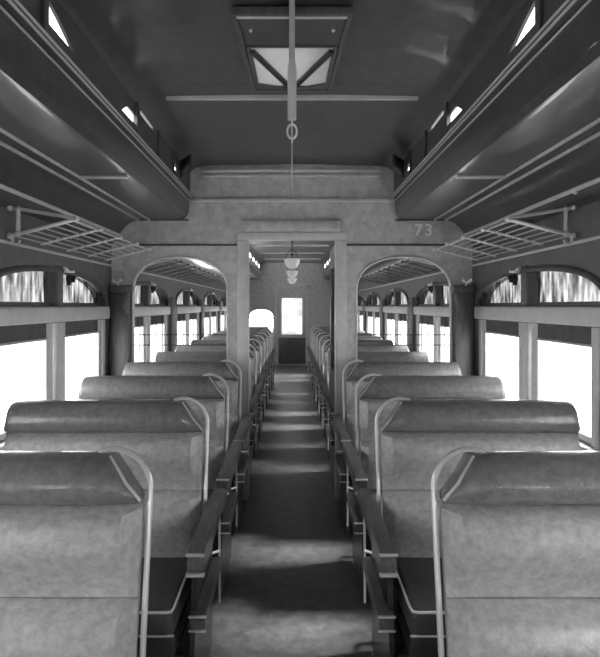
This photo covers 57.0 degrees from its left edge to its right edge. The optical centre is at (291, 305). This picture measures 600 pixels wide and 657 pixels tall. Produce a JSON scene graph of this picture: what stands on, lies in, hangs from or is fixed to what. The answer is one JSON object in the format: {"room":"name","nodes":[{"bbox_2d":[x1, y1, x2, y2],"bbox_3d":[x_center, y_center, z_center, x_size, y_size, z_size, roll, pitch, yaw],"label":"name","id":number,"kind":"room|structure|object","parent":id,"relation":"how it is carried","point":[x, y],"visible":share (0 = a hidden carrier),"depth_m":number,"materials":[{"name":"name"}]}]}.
{"room":"train carriage","nodes":[
{"label":"train carriage","id":0,"kind":"room"},
{"bbox_2d":[0,206,226,450],"bbox_3d":[-1.430,0.490,4.990,0.140,2.020,18.180,0,0,0],"label":"wall","id":1,"kind":"structure","parent":0,"point":[28,252],"depth_m":3.73,"materials":[{"name":"grey wood"}]},
{"bbox_2d":[0,265,109,440],"bbox_3d":[-1.410,0.209,3.310,0.120,0.902,1.755,0,0,0],"label":"window","id":2,"kind":"structure","parent":1,"relation":"in","point":[20,285],"depth_m":3.25,"materials":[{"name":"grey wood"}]},
{"bbox_2d":[0,323,47,343],"bbox_3d":[-1.415,0.145,2.888,0.006,0.090,0.615,0,0,0],"label":"blind","id":3,"kind":"object","parent":2,"relation":"attached to","point":[21,334],"depth_m":2.91,"materials":[{"name":"grey fabric"}]},
{"bbox_2d":[65,320,97,334],"bbox_3d":[-1.415,0.145,3.732,0.006,0.090,0.615,0,0,0],"label":"blind","id":4,"kind":"object","parent":2,"relation":"attached to","point":[91,326],"depth_m":3.71,"materials":[{"name":"grey fabric"}]},
{"bbox_2d":[6,205,151,260],"bbox_3d":[-1.222,-0.398,3.426,0.357,0.200,1.452,0,0,0],"label":"luggage rack","id":5,"kind":"object","parent":1,"relation":"attached to","point":[18,209],"visible":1,"depth_m":3.01,"materials":[{"name":"silver metal"}]},
{"bbox_2d":[135,281,170,361],"bbox_3d":[-1.410,0.209,5.390,0.120,0.902,1.755,0,0,0],"label":"window","id":6,"kind":"structure","parent":1,"relation":"in","point":[146,293],"depth_m":5.37,"materials":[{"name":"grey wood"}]},
{"bbox_2d":[135,317,142,325],"bbox_3d":[-1.415,0.145,4.968,0.006,0.090,0.615,0,0,0],"label":"blind","id":7,"kind":"object","parent":6,"relation":"attached to","point":[138,320],"depth_m":5.06,"materials":[{"name":"grey fabric"}]},
{"bbox_2d":[151,315,163,323],"bbox_3d":[-1.415,0.145,5.812,0.006,0.090,0.615,0,0,0],"label":"blind","id":8,"kind":"object","parent":6,"relation":"attached to","point":[159,319],"depth_m":5.81,"materials":[{"name":"grey fabric"}]},
{"bbox_2d":[142,258,223,283],"bbox_3d":[-1.224,-0.398,6.721,0.361,0.200,3.582,0,0,0],"label":"luggage rack","id":9,"kind":"object","parent":1,"relation":"attached to","point":[174,259],"visible":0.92,"depth_m":6.01,"materials":[{"name":"nickel"}]},
{"bbox_2d":[176,288,200,344],"bbox_3d":[-1.410,0.209,7.480,0.120,0.902,1.755,0,0,0],"label":"window","id":10,"kind":"structure","parent":1,"relation":"in","point":[186,301],"depth_m":7.44,"materials":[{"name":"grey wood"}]},
{"bbox_2d":[177,314,185,320],"bbox_3d":[-1.415,0.145,7.058,0.006,0.090,0.615,0,0,0],"label":"blind","id":11,"kind":"object","parent":10,"relation":"attached to","point":[180,317],"depth_m":7.07,"materials":[{"name":"grey fabric"}]},
{"bbox_2d":[189,313,196,318],"bbox_3d":[-1.415,0.145,7.902,0.006,0.090,0.615,0,0,0],"label":"blind","id":12,"kind":"object","parent":10,"relation":"attached to","point":[191,315],"depth_m":7.87,"materials":[{"name":"grey fabric"}]},
{"bbox_2d":[203,292,218,335],"bbox_3d":[-1.410,0.209,9.570,0.120,0.902,1.755,0,0,0],"label":"window","id":13,"kind":"structure","parent":1,"relation":"in","point":[209,301],"depth_m":9.53,"materials":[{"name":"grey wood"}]},
{"bbox_2d":[221,294,225,330],"bbox_3d":[-1.410,0.209,11.660,0.120,0.902,1.755,0,0,0],"label":"window","id":14,"kind":"structure","parent":1,"relation":"in","point":[223,299],"depth_m":11.53,"materials":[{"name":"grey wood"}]},
{"bbox_2d":[249,263,329,364],"bbox_3d":[0.000,0.196,14.015,2.800,2.608,0.090,0,0,0],"label":"wall","id":15,"kind":"structure","parent":0,"point":[300,306],"depth_m":14.00,"materials":[{"name":"wood"}]},
{"bbox_2d":[108,164,475,499],"bbox_3d":[0.000,0.196,4.266,2.800,2.608,0.188,0,0,0],"label":"wall","id":16,"kind":"structure","parent":0,"point":[231,206],"depth_m":4.29,"materials":[{"name":"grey wood"}]},
{"bbox_2d":[291,143,292,191],"bbox_3d":[0.000,-0.736,3.125,0.007,0.221,2.281,0,0,0],"label":"cord","id":17,"kind":"object","parent":16,"relation":"attached to","point":[291,143],"visible":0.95,"depth_m":2.71,"materials":[{"name":"grey fabric"}]},
{"bbox_2d":[326,244,334,489],"bbox_3d":[0.341,0.495,4.685,0.079,1.990,0.660,0,0,0],"label":"door","id":18,"kind":"structure","parent":16,"relation":"in","point":[332,251],"depth_m":4.92,"materials":[{"name":"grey wood"}]},
{"bbox_2d":[415,224,431,235],"bbox_3d":[1.018,-0.590,4.286,0.131,0.094,0.006,0,0,0],"label":"number","id":19,"kind":"object","parent":16,"relation":"attached to","point":[419,225],"visible":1,"depth_m":4.28,"materials":[{"name":"white paint"}]},
{"bbox_2d":[210,365,373,656],"bbox_3d":[0.000,1.530,5.000,3.000,0.060,18.200,0,0,0],"label":"floor","id":20,"kind":"structure","parent":0,"point":[292,587],"depth_m":3.30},
{"bbox_2d":[0,446,152,656],"bbox_3d":[-0.825,0.948,1.339,0.878,1.103,0.650,0,0,0],"label":"seat","id":21,"kind":"object","parent":20,"relation":"on","point":[72,522],"visible":1,"depth_m":1.45,"materials":[{"name":"leather"}]},
{"bbox_2d":[0,593,139,656],"bbox_3d":[-0.838,0.931,1.477,0.849,0.298,0.222,0,0,0],"label":"cushion","id":22,"kind":"object","parent":21,"relation":"on","point":[31,624],"depth_m":1.41,"materials":[{"name":"grey fabric"}]},
{"bbox_2d":[0,498,144,596],"bbox_3d":[-0.838,0.658,1.528,0.849,0.240,0.272,0,0,0],"label":"cushion","id":23,"kind":"object","parent":21,"relation":"on","point":[48,549],"depth_m":1.44,"materials":[{"name":"grey fabric"}]},
{"bbox_2d":[3,396,226,656],"bbox_3d":[-0.762,0.948,2.204,0.951,1.103,0.650,0,0,0],"label":"seat","id":24,"kind":"object","parent":20,"relation":"on","point":[185,574],"visible":0.59,"depth_m":2.28,"materials":[{"name":"grey leather"}]},
{"bbox_2d":[3,429,203,489],"bbox_3d":[-0.810,0.658,2.393,0.849,0.240,0.272,0,0,0],"label":"cushion","id":25,"kind":"object","parent":24,"relation":"on","point":[173,457],"depth_m":2.31,"materials":[{"name":"grey leather"}]},
{"bbox_2d":[138,557,191,634],"bbox_3d":[-0.818,1.087,2.095,0.830,0.105,0.430,0,0,0],"label":"seat cushion","id":26,"kind":"object","parent":24,"relation":"on","point":[169,587],"depth_m":2.02,"materials":[{"name":"leather"}]},
{"bbox_2d":[142,488,201,557],"bbox_3d":[-0.810,0.931,2.342,0.849,0.298,0.222,0,0,0],"label":"cushion","id":27,"kind":"object","parent":24,"relation":"on","point":[176,515],"depth_m":2.26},
{"bbox_2d":[78,373,241,599],"bbox_3d":[-0.772,0.948,3.054,0.951,1.103,0.650,0,0,0],"label":"seat","id":28,"kind":"object","parent":20,"relation":"on","point":[204,389],"visible":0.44,"depth_m":3.18,"materials":[{"name":"grey leather"}]},
{"bbox_2d":[79,397,224,440],"bbox_3d":[-0.821,0.658,3.243,0.849,0.240,0.272,0,0,0],"label":"cushion","id":29,"kind":"object","parent":28,"relation":"on","point":[214,406],"depth_m":3.19,"materials":[{"name":"grey fabric"}]},
{"bbox_2d":[201,489,212,515],"bbox_3d":[-0.828,1.087,2.945,0.830,0.105,0.430,0,0,0],"label":"seat cushion","id":30,"kind":"object","parent":28,"relation":"on","point":[210,491],"depth_m":3.00,"materials":[{"name":"leather"}]},
{"bbox_2d":[202,441,223,488],"bbox_3d":[-0.821,0.931,3.192,0.849,0.298,0.222,0,0,0],"label":"cushion","id":31,"kind":"object","parent":28,"relation":"on","point":[215,460],"depth_m":3.12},
{"bbox_2d":[122,360,251,532],"bbox_3d":[-0.772,0.948,3.874,0.951,1.103,0.650,0,0,0],"label":"seat","id":32,"kind":"object","parent":20,"relation":"on","point":[223,369],"visible":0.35,"depth_m":4.00,"materials":[{"name":"grey leather"}]},
{"bbox_2d":[214,380,237,412],"bbox_3d":[-0.821,0.658,4.063,0.849,0.240,0.272,0,0,0],"label":"cushion","id":33,"kind":"object","parent":32,"relation":"on","point":[232,384],"depth_m":4.00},
{"bbox_2d":[224,413,237,450],"bbox_3d":[-0.821,0.931,4.012,0.849,0.298,0.222,0,0,0],"label":"cushion","id":34,"kind":"object","parent":32,"relation":"on","point":[233,417],"depth_m":3.95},
{"bbox_2d":[153,352,258,481],"bbox_3d":[-0.772,0.948,4.794,0.951,1.103,0.650,0,0,0],"label":"seat","id":35,"kind":"object","parent":20,"relation":"on","point":[160,356],"visible":0.15,"depth_m":4.92,"materials":[{"name":"silver metal"}]},
{"bbox_2d":[175,344,263,457],"bbox_3d":[-0.772,0.948,5.654,0.951,1.103,0.650,0,0,0],"label":"seat","id":36,"kind":"object","parent":20,"relation":"on","point":[258,387],"visible":0.21,"depth_m":5.79,"materials":[{"name":"silver metal"}]},
{"bbox_2d":[251,380,253,397],"bbox_3d":[-0.821,0.931,5.792,0.849,0.298,0.222,0,0,0],"label":"cushion","id":37,"kind":"object","parent":36,"relation":"on","point":[252,381],"depth_m":5.75,"materials":[{"name":"grey fabric"}]},
{"bbox_2d":[250,357,254,379],"bbox_3d":[-0.821,0.658,5.843,0.849,0.240,0.272,0,0,0],"label":"cushion","id":38,"kind":"object","parent":36,"relation":"on","point":[252,358],"depth_m":5.79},
{"bbox_2d":[190,339,267,436],"bbox_3d":[-0.772,0.948,6.514,0.951,1.103,0.650,0,0,0],"label":"seat","id":39,"kind":"object","parent":20,"relation":"on","point":[263,377],"visible":0.24,"depth_m":6.65,"materials":[{"name":"silver metal"}]},
{"bbox_2d":[252,351,258,370],"bbox_3d":[-0.821,0.658,6.703,0.849,0.240,0.272,0,0,0],"label":"cushion","id":40,"kind":"object","parent":39,"relation":"on","point":[252,351],"depth_m":6.65,"materials":[{"name":"grey fabric"}]},
{"bbox_2d":[254,371,258,390],"bbox_3d":[-0.821,0.931,6.652,0.849,0.298,0.222,0,0,0],"label":"cushion","id":41,"kind":"object","parent":39,"relation":"on","point":[254,371],"depth_m":6.60,"materials":[{"name":"grey leather"}]},
{"bbox_2d":[202,335,269,420],"bbox_3d":[-0.772,0.948,7.374,0.951,1.103,0.650,0,0,0],"label":"seat","id":42,"kind":"object","parent":20,"relation":"on","point":[267,367],"visible":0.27,"depth_m":7.51,"materials":[{"name":"silver metal"}]},
{"bbox_2d":[258,346,262,362],"bbox_3d":[-0.821,0.658,7.563,0.849,0.240,0.272,0,0,0],"label":"cushion","id":43,"kind":"object","parent":42,"relation":"on","point":[258,346],"depth_m":7.51,"materials":[{"name":"grey leather"}]},
{"bbox_2d":[259,363,262,379],"bbox_3d":[-0.821,0.931,7.512,0.849,0.298,0.222,0,0,0],"label":"cushion","id":44,"kind":"object","parent":42,"relation":"on","point":[259,363],"depth_m":7.46,"materials":[{"name":"grey fabric"}]},
{"bbox_2d":[211,332,272,408],"bbox_3d":[-0.772,0.948,8.234,0.951,1.103,0.650,0,0,0],"label":"seat","id":45,"kind":"object","parent":20,"relation":"on","point":[267,361],"visible":0.19,"depth_m":8.38,"materials":[{"name":"silver metal"}]},
{"bbox_2d":[262,342,265,356],"bbox_3d":[-0.821,0.658,8.423,0.849,0.240,0.272,0,0,0],"label":"cushion","id":46,"kind":"object","parent":45,"relation":"on","point":[262,342],"depth_m":8.37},
{"bbox_2d":[219,330,273,398],"bbox_3d":[-0.772,0.948,9.094,0.951,1.103,0.650,0,0,0],"label":"seat","id":47,"kind":"object","parent":20,"relation":"on","point":[262,334],"visible":0.19,"depth_m":9.24,"materials":[{"name":"silver metal"}]},
{"bbox_2d":[225,328,275,390],"bbox_3d":[-0.772,0.948,9.954,0.951,1.103,0.650,0,0,0],"label":"seat","id":48,"kind":"object","parent":20,"relation":"on","point":[250,329],"visible":0.22,"depth_m":10.09,"materials":[{"name":"silver metal"}]},
{"bbox_2d":[249,326,276,381],"bbox_3d":[-0.772,0.948,10.814,0.951,1.103,0.650,0,0,0],"label":"seat","id":49,"kind":"object","parent":20,"relation":"on","point":[268,330],"visible":0.11,"depth_m":10.95,"materials":[{"name":"silver metal"}]},
{"bbox_2d":[307,326,329,381],"bbox_3d":[0.772,0.948,10.814,0.951,1.103,0.650,0,0,0],"label":"seat","id":50,"kind":"object","parent":20,"relation":"on","point":[315,330],"visible":0.17,"depth_m":10.95,"materials":[{"name":"silver metal"}]},
{"bbox_2d":[308,328,358,390],"bbox_3d":[0.772,0.948,9.954,0.951,1.103,0.650,0,0,0],"label":"seat","id":51,"kind":"object","parent":20,"relation":"on","point":[323,329],"visible":0.2,"depth_m":10.09,"materials":[{"name":"silver metal"}]},
{"bbox_2d":[310,330,364,398],"bbox_3d":[0.772,0.948,9.094,0.951,1.103,0.650,0,0,0],"label":"seat","id":52,"kind":"object","parent":20,"relation":"on","point":[321,334],"visible":0.16,"depth_m":9.24,"materials":[{"name":"silver metal"}]},
{"bbox_2d":[311,332,372,408],"bbox_3d":[0.772,0.948,8.234,0.951,1.103,0.650,0,0,0],"label":"seat","id":53,"kind":"object","parent":20,"relation":"on","point":[314,361],"visible":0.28,"depth_m":8.38,"materials":[{"name":"silver metal"}]},
{"bbox_2d":[318,342,321,356],"bbox_3d":[0.821,0.658,8.423,0.849,0.240,0.272,0,0,0],"label":"cushion","id":54,"kind":"object","parent":53,"relation":"on","point":[318,342],"depth_m":8.37,"materials":[{"name":"grey leather"}]},
{"bbox_2d":[314,335,381,420],"bbox_3d":[0.772,0.948,7.374,0.951,1.103,0.650,0,0,0],"label":"seat","id":55,"kind":"object","parent":20,"relation":"on","point":[316,367],"visible":0.19,"depth_m":7.51,"materials":[{"name":"silver metal"}]},
{"bbox_2d":[321,363,324,379],"bbox_3d":[0.821,0.931,7.512,0.849,0.298,0.222,0,0,0],"label":"cushion","id":56,"kind":"object","parent":55,"relation":"on","point":[321,363],"depth_m":7.46,"materials":[{"name":"grey leather"}]},
{"bbox_2d":[321,346,325,362],"bbox_3d":[0.821,0.658,7.563,0.849,0.240,0.272,0,0,0],"label":"cushion","id":57,"kind":"object","parent":55,"relation":"on","point":[321,346],"depth_m":7.51,"materials":[{"name":"grey fabric"}]},
{"bbox_2d":[316,339,393,436],"bbox_3d":[0.772,0.948,6.514,0.951,1.103,0.650,0,0,0],"label":"seat","id":58,"kind":"object","parent":20,"relation":"on","point":[320,377],"visible":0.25,"depth_m":6.65,"materials":[{"name":"silver metal"}]},
{"bbox_2d":[325,371,329,390],"bbox_3d":[0.821,0.931,6.652,0.849,0.298,0.222,0,0,0],"label":"cushion","id":59,"kind":"object","parent":58,"relation":"on","point":[325,371],"depth_m":6.60,"materials":[{"name":"grey fabric"}]},
{"bbox_2d":[325,351,329,370],"bbox_3d":[0.821,0.658,6.703,0.849,0.240,0.272,0,0,0],"label":"cushion","id":60,"kind":"object","parent":58,"relation":"on","point":[325,351],"depth_m":6.65,"materials":[{"name":"grey fabric"}]},
{"bbox_2d":[320,346,408,457],"bbox_3d":[0.772,0.948,5.654,0.951,1.103,0.650,0,0,0],"label":"seat","id":61,"kind":"object","parent":20,"relation":"on","point":[324,387],"visible":0.16,"depth_m":5.79,"materials":[{"name":"silver metal"}]},
{"bbox_2d":[325,352,430,449],"bbox_3d":[0.772,0.948,4.794,0.951,1.103,0.650,0,0,0],"label":"seat","id":62,"kind":"object","parent":20,"relation":"on","point":[364,356],"visible":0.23,"depth_m":4.93,"materials":[{"name":"silver metal"}]},
{"bbox_2d":[332,360,461,532],"bbox_3d":[0.772,0.948,3.874,0.951,1.103,0.650,0,0,0],"label":"seat","id":63,"kind":"object","parent":20,"relation":"on","point":[360,369],"visible":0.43,"depth_m":4.00,"materials":[{"name":"silver metal"}]},
{"bbox_2d":[346,413,359,450],"bbox_3d":[0.821,0.931,4.012,0.849,0.298,0.222,0,0,0],"label":"cushion","id":64,"kind":"object","parent":63,"relation":"on","point":[350,417],"depth_m":3.95,"materials":[{"name":"grey fabric"}]},
{"bbox_2d":[346,380,369,412],"bbox_3d":[0.821,0.658,4.063,0.849,0.240,0.272,0,0,0],"label":"cushion","id":65,"kind":"object","parent":63,"relation":"on","point":[350,384],"depth_m":4.00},
{"bbox_2d":[342,373,505,599],"bbox_3d":[0.772,0.948,3.054,0.951,1.103,0.650,0,0,0],"label":"seat","id":66,"kind":"object","parent":20,"relation":"on","point":[379,389],"visible":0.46,"depth_m":3.18,"materials":[{"name":"silver metal"}]},
{"bbox_2d":[360,441,381,488],"bbox_3d":[0.821,0.931,3.192,0.849,0.298,0.222,0,0,0],"label":"cushion","id":67,"kind":"object","parent":66,"relation":"on","point":[367,448],"depth_m":3.12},
{"bbox_2d":[371,489,382,515],"bbox_3d":[0.828,1.087,2.945,0.830,0.105,0.430,0,0,0],"label":"seat cushion","id":68,"kind":"object","parent":66,"relation":"on","point":[373,491],"depth_m":3.00,"materials":[{"name":"leather"}]},
{"bbox_2d":[359,397,504,440],"bbox_3d":[0.821,0.658,3.243,0.849,0.240,0.272,0,0,0],"label":"cushion","id":69,"kind":"object","parent":66,"relation":"on","point":[368,406],"depth_m":3.19,"materials":[{"name":"grey fabric"}]},
{"bbox_2d":[357,396,580,656],"bbox_3d":[0.762,0.948,2.204,0.951,1.103,0.650,0,0,0],"label":"seat","id":70,"kind":"object","parent":20,"relation":"on","point":[398,574],"visible":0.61,"depth_m":2.29,"materials":[{"name":"grey leather"}]},
{"bbox_2d":[382,488,441,557],"bbox_3d":[0.810,0.931,2.342,0.849,0.298,0.222,0,0,0],"label":"cushion","id":71,"kind":"object","parent":70,"relation":"on","point":[407,515],"depth_m":2.26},
{"bbox_2d":[392,557,445,634],"bbox_3d":[0.818,1.087,2.095,0.830,0.105,0.430,0,0,0],"label":"seat cushion","id":72,"kind":"object","parent":70,"relation":"on","point":[414,587],"depth_m":2.02,"materials":[{"name":"leather"}]},
{"bbox_2d":[380,429,580,489],"bbox_3d":[0.810,0.658,2.393,0.849,0.240,0.272,0,0,0],"label":"cushion","id":73,"kind":"object","parent":70,"relation":"on","point":[409,457],"depth_m":2.31,"materials":[{"name":"grey leather"}]},
{"bbox_2d":[431,446,599,656],"bbox_3d":[0.825,0.948,1.339,0.878,1.103,0.650,0,0,0],"label":"seat","id":74,"kind":"object","parent":20,"relation":"on","point":[520,530],"visible":1,"depth_m":1.45,"materials":[{"name":"leather"}]},
{"bbox_2d":[439,498,599,596],"bbox_3d":[0.838,0.658,1.528,0.849,0.240,0.272,0,0,0],"label":"cushion","id":75,"kind":"object","parent":74,"relation":"on","point":[490,549],"depth_m":1.44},
{"bbox_2d":[444,593,599,656],"bbox_3d":[0.838,0.931,1.477,0.849,0.298,0.222,0,0,0],"label":"cushion","id":76,"kind":"object","parent":74,"relation":"on","point":[476,624],"depth_m":1.41,"materials":[{"name":"grey leather"}]},
{"bbox_2d":[0,0,599,282],"bbox_3d":[0.000,-0.820,4.950,2.800,0.680,18.100,0,0,0],"label":"ceiling","id":77,"kind":"structure","parent":0,"point":[525,135],"depth_m":2.49,"materials":[{"name":"grey"}]},
{"bbox_2d":[231,6,352,92],"bbox_3d":[0.000,-1.075,2.377,0.444,0.046,0.735,0,0,0],"label":"roof hatch","id":78,"kind":"object","parent":77,"relation":"attached to","point":[262,32],"visible":0.93,"depth_m":2.25,"materials":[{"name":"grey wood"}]},
{"bbox_2d":[286,0,297,142],"bbox_3d":[0.000,-0.841,1.985,0.034,0.513,0.033,0,0,-42],"label":"rod","id":79,"kind":"object","parent":77,"relation":"hanging from","point":[291,71],"visible":1,"depth_m":1.98,"materials":[{"name":"grey metal"}]},
{"bbox_2d":[284,241,299,268],"bbox_3d":[0.000,-0.775,6.900,0.210,0.630,0.207,0,0,0],"label":"pendant lamp","id":80,"kind":"object","parent":77,"relation":"hanging from","point":[291,263],"visible":0.86,"depth_m":6.84,"materials":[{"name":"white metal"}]},
{"bbox_2d":[286,241,297,277],"bbox_3d":[0.000,-0.775,9.200,0.210,0.630,0.207,0,0,0],"label":"pendant lamp","id":81,"kind":"object","parent":77,"relation":"hanging from","point":[291,273],"visible":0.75,"depth_m":9.13,"materials":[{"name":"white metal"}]},
{"bbox_2d":[287,254,296,283],"bbox_3d":[0.000,-0.775,11.600,0.210,0.630,0.207,0,0,0],"label":"pendant lamp","id":82,"kind":"object","parent":77,"relation":"hanging from","point":[290,280],"visible":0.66,"depth_m":11.53,"materials":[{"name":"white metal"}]},
{"bbox_2d":[357,201,599,450],"bbox_3d":[1.430,0.490,4.990,0.140,2.020,18.180,0,0,0],"label":"wall","id":83,"kind":"structure","parent":0,"point":[583,253],"depth_m":3.43,"materials":[{"name":"grey wood"}]},
{"bbox_2d":[358,294,362,330],"bbox_3d":[1.410,0.209,11.660,0.120,0.902,1.755,0,0,0],"label":"window","id":84,"kind":"structure","parent":83,"relation":"in","point":[360,299],"depth_m":11.53,"materials":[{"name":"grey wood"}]},
{"bbox_2d":[365,292,380,335],"bbox_3d":[1.410,0.209,9.570,0.120,0.902,1.755,0,0,0],"label":"window","id":85,"kind":"structure","parent":83,"relation":"in","point":[374,301],"depth_m":9.53,"materials":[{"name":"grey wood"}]},
{"bbox_2d":[383,288,407,344],"bbox_3d":[1.410,0.209,7.480,0.120,0.902,1.755,0,0,0],"label":"window","id":86,"kind":"structure","parent":83,"relation":"in","point":[397,301],"depth_m":7.44,"materials":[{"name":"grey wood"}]},
{"bbox_2d":[387,313,394,318],"bbox_3d":[1.415,0.145,7.902,0.006,0.090,0.615,0,0,0],"label":"blind","id":87,"kind":"object","parent":86,"relation":"attached to","point":[389,315],"depth_m":7.87,"materials":[{"name":"grey fabric"}]},
{"bbox_2d":[398,314,406,320],"bbox_3d":[1.415,0.145,7.058,0.006,0.090,0.615,0,0,0],"label":"blind","id":88,"kind":"object","parent":86,"relation":"attached to","point":[401,317],"depth_m":7.07,"materials":[{"name":"grey fabric"}]},
{"bbox_2d":[360,258,441,283],"bbox_3d":[1.224,-0.398,6.721,0.361,0.200,3.582,0,0,0],"label":"luggage rack","id":89,"kind":"object","parent":83,"relation":"attached to","point":[409,259],"visible":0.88,"depth_m":6.01,"materials":[{"name":"nickel"}]},
{"bbox_2d":[413,281,448,361],"bbox_3d":[1.410,0.209,5.390,0.120,0.902,1.755,0,0,0],"label":"window","id":90,"kind":"structure","parent":83,"relation":"in","point":[437,293],"depth_m":5.37,"materials":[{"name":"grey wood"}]},
{"bbox_2d":[420,315,432,323],"bbox_3d":[1.415,0.145,5.812,0.006,0.090,0.615,0,0,0],"label":"blind","id":91,"kind":"object","parent":90,"relation":"attached to","point":[424,319],"depth_m":5.81,"materials":[{"name":"grey fabric"}]},
{"bbox_2d":[441,317,448,325],"bbox_3d":[1.415,0.145,4.968,0.006,0.090,0.615,0,0,0],"label":"blind","id":92,"kind":"object","parent":90,"relation":"attached to","point":[444,320],"depth_m":5.06,"materials":[{"name":"grey fabric"}]},
{"bbox_2d":[432,205,577,260],"bbox_3d":[1.222,-0.398,3.426,0.357,0.200,1.452,0,0,0],"label":"luggage rack","id":93,"kind":"object","parent":83,"relation":"attached to","point":[565,209],"visible":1,"depth_m":3.01,"materials":[{"name":"silver metal"}]},
{"bbox_2d":[474,265,599,450],"bbox_3d":[1.410,0.209,3.310,0.120,0.902,1.755,0,0,0],"label":"window","id":94,"kind":"structure","parent":83,"relation":"in","point":[539,285],"depth_m":3.17,"materials":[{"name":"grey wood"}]},
{"bbox_2d":[486,320,518,334],"bbox_3d":[1.415,0.145,3.732,0.006,0.090,0.615,0,0,0],"label":"blind","id":95,"kind":"object","parent":94,"relation":"attached to","point":[492,326],"depth_m":3.71,"materials":[{"name":"grey fabric"}]},
{"bbox_2d":[536,323,591,344],"bbox_3d":[1.415,0.145,2.888,0.006,0.090,0.615,0,0,0],"label":"blind","id":96,"kind":"object","parent":94,"relation":"attached to","point":[562,334],"depth_m":2.87,"materials":[{"name":"grey fabric"}]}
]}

